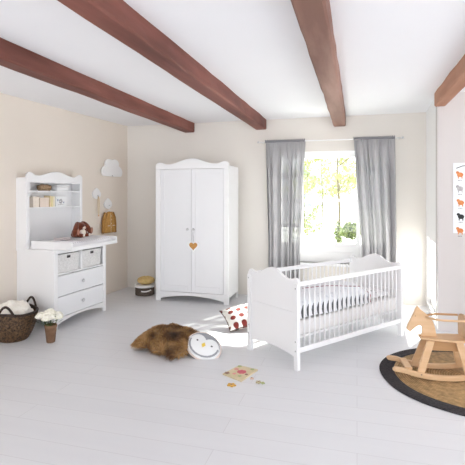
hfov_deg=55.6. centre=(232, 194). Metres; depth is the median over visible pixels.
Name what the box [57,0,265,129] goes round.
ceiling beam
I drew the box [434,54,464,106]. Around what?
ceiling beam
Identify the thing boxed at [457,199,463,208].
picture
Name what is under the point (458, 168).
poster
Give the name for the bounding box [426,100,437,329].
wall
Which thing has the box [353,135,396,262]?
sheer curtain
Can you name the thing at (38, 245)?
tray
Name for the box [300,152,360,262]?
window
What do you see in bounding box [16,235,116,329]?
dresser
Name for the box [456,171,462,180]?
picture
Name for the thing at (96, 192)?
wall hook
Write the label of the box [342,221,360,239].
bush
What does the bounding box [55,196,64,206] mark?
box
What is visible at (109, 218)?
backpack
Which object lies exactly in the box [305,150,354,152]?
trim
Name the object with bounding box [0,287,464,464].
floor
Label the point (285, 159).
sheer curtain
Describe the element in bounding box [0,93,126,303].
wall
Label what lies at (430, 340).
rocking horse
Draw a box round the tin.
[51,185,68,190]
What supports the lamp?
attached to the wall at (37, 138)
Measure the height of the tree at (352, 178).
5.396 m
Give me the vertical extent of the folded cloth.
0.032 m
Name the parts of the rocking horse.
leg, leg, seat, rail, rail, leg, leg, backrest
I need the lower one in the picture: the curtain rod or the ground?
the ground
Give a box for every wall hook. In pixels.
[92,188,100,198]
[104,198,111,208]
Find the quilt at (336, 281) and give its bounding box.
[300,280,370,318]
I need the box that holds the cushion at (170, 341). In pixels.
[130,322,197,361]
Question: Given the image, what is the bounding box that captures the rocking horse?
[386,306,464,381]
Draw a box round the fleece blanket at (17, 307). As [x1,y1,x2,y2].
[0,300,33,313]
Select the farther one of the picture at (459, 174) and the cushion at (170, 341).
the picture at (459, 174)
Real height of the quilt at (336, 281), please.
0.208 m
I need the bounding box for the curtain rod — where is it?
[257,136,403,143]
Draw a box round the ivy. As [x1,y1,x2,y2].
[333,220,342,242]
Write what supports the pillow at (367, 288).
on the mattress
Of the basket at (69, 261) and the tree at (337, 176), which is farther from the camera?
the tree at (337, 176)
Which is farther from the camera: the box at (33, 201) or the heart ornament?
the heart ornament
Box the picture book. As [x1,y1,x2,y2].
[44,196,50,206]
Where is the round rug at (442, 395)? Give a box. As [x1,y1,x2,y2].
[379,348,464,415]
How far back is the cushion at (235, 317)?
4.92 m
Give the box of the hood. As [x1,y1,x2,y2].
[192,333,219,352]
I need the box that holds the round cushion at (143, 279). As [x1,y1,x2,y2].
[137,276,154,283]
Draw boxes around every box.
[29,197,38,206]
[39,198,48,206]
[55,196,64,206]
[135,283,154,295]
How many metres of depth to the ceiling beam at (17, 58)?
4.06 m
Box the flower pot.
[35,308,62,342]
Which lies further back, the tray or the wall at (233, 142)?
the wall at (233, 142)
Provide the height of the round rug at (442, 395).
0.012 m
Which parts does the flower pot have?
pot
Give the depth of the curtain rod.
6.19 m
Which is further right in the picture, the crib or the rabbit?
the crib
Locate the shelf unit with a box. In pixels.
[16,172,81,248]
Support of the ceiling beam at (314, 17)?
attached to the ceiling
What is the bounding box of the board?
[223,365,257,381]
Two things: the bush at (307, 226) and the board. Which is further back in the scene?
the bush at (307, 226)
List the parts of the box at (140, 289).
lid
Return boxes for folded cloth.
[54,237,70,240]
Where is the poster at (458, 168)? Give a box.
[453,163,464,236]
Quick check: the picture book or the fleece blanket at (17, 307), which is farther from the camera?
the picture book
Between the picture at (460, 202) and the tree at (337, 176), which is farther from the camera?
the tree at (337, 176)
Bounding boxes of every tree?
[303,158,330,238]
[303,158,355,226]
[318,158,355,241]
[338,158,355,194]
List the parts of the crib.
post, headboard, panel, post, rail, rail, footboard, panel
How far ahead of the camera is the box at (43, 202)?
5.26 m
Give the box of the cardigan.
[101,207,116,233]
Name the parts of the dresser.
frame, drawer, drawer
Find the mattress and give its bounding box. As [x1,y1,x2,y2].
[300,296,394,334]
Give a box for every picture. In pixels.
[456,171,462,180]
[456,185,462,194]
[456,227,462,236]
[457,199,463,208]
[457,213,463,222]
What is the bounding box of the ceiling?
[0,0,464,125]
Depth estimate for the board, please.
3.69 m
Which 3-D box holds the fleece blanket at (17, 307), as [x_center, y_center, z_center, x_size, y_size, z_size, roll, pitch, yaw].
[-2.292,1.239,4.609,0.376,0.301,0.392,0,0,16]
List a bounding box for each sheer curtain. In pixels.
[265,138,305,278]
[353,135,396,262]
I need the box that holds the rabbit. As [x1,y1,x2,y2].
[71,221,92,237]
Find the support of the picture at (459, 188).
attached to the poster at (458, 168)
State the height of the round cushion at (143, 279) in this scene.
0.130 m
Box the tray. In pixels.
[31,235,116,250]
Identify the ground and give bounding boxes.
[303,209,360,243]
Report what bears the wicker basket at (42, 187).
on the shelf unit
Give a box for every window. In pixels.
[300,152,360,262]
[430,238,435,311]
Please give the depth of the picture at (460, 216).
4.79 m
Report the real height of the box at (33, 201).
0.125 m
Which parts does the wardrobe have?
door, door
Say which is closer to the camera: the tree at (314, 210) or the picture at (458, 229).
the picture at (458, 229)
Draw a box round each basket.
[0,296,38,342]
[36,184,51,190]
[58,251,79,273]
[82,247,100,267]
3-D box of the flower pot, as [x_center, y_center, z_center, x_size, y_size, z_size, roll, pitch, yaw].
[-1.881,1.329,4.515,0.303,0.341,0.295,0,0,16]
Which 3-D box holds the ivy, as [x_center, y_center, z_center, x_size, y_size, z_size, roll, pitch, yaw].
[3.830,1.389,15.999,0.362,0.971,0.382,0,0,16]
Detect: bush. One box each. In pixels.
[304,215,322,236]
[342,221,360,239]
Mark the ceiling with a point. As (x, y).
(393, 56)
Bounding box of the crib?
[247,253,402,370]
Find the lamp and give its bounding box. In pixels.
[101,159,121,176]
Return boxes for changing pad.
[47,236,112,246]
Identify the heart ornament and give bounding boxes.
[187,228,198,251]
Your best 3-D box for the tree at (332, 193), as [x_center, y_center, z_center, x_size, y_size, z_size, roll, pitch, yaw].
[5.475,-1.241,26.135,3.941,6.285,3.692,0,0,16]
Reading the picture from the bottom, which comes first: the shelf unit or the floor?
the floor
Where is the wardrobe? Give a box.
[156,158,237,304]
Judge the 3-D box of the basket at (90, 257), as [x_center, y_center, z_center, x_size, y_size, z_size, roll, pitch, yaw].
[-1.907,0.780,5.551,0.335,0.212,0.389,0,0,20]
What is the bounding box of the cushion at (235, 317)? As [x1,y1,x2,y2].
[219,304,246,331]
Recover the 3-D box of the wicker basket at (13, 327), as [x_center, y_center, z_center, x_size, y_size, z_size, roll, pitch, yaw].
[-2.288,1.304,4.606,0.488,0.398,0.495,0,0,8]
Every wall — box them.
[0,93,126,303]
[127,112,425,305]
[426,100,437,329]
[436,92,464,332]
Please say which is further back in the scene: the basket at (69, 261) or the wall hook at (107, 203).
the wall hook at (107, 203)
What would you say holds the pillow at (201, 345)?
on the floor
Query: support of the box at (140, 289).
on the floor
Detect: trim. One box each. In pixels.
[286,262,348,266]
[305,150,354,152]
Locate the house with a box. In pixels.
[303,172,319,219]
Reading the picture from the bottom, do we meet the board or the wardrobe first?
the board
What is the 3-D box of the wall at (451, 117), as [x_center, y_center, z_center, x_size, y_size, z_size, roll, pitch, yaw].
[3.892,0.190,4.477,3.341,2.620,0.148,0,0,16]
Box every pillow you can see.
[187,332,221,358]
[362,286,390,298]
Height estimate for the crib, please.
0.842 m
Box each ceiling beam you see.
[0,37,194,132]
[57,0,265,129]
[291,0,345,126]
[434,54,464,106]
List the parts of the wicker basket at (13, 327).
handle, handle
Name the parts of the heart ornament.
heart plate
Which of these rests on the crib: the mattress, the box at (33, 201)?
the mattress

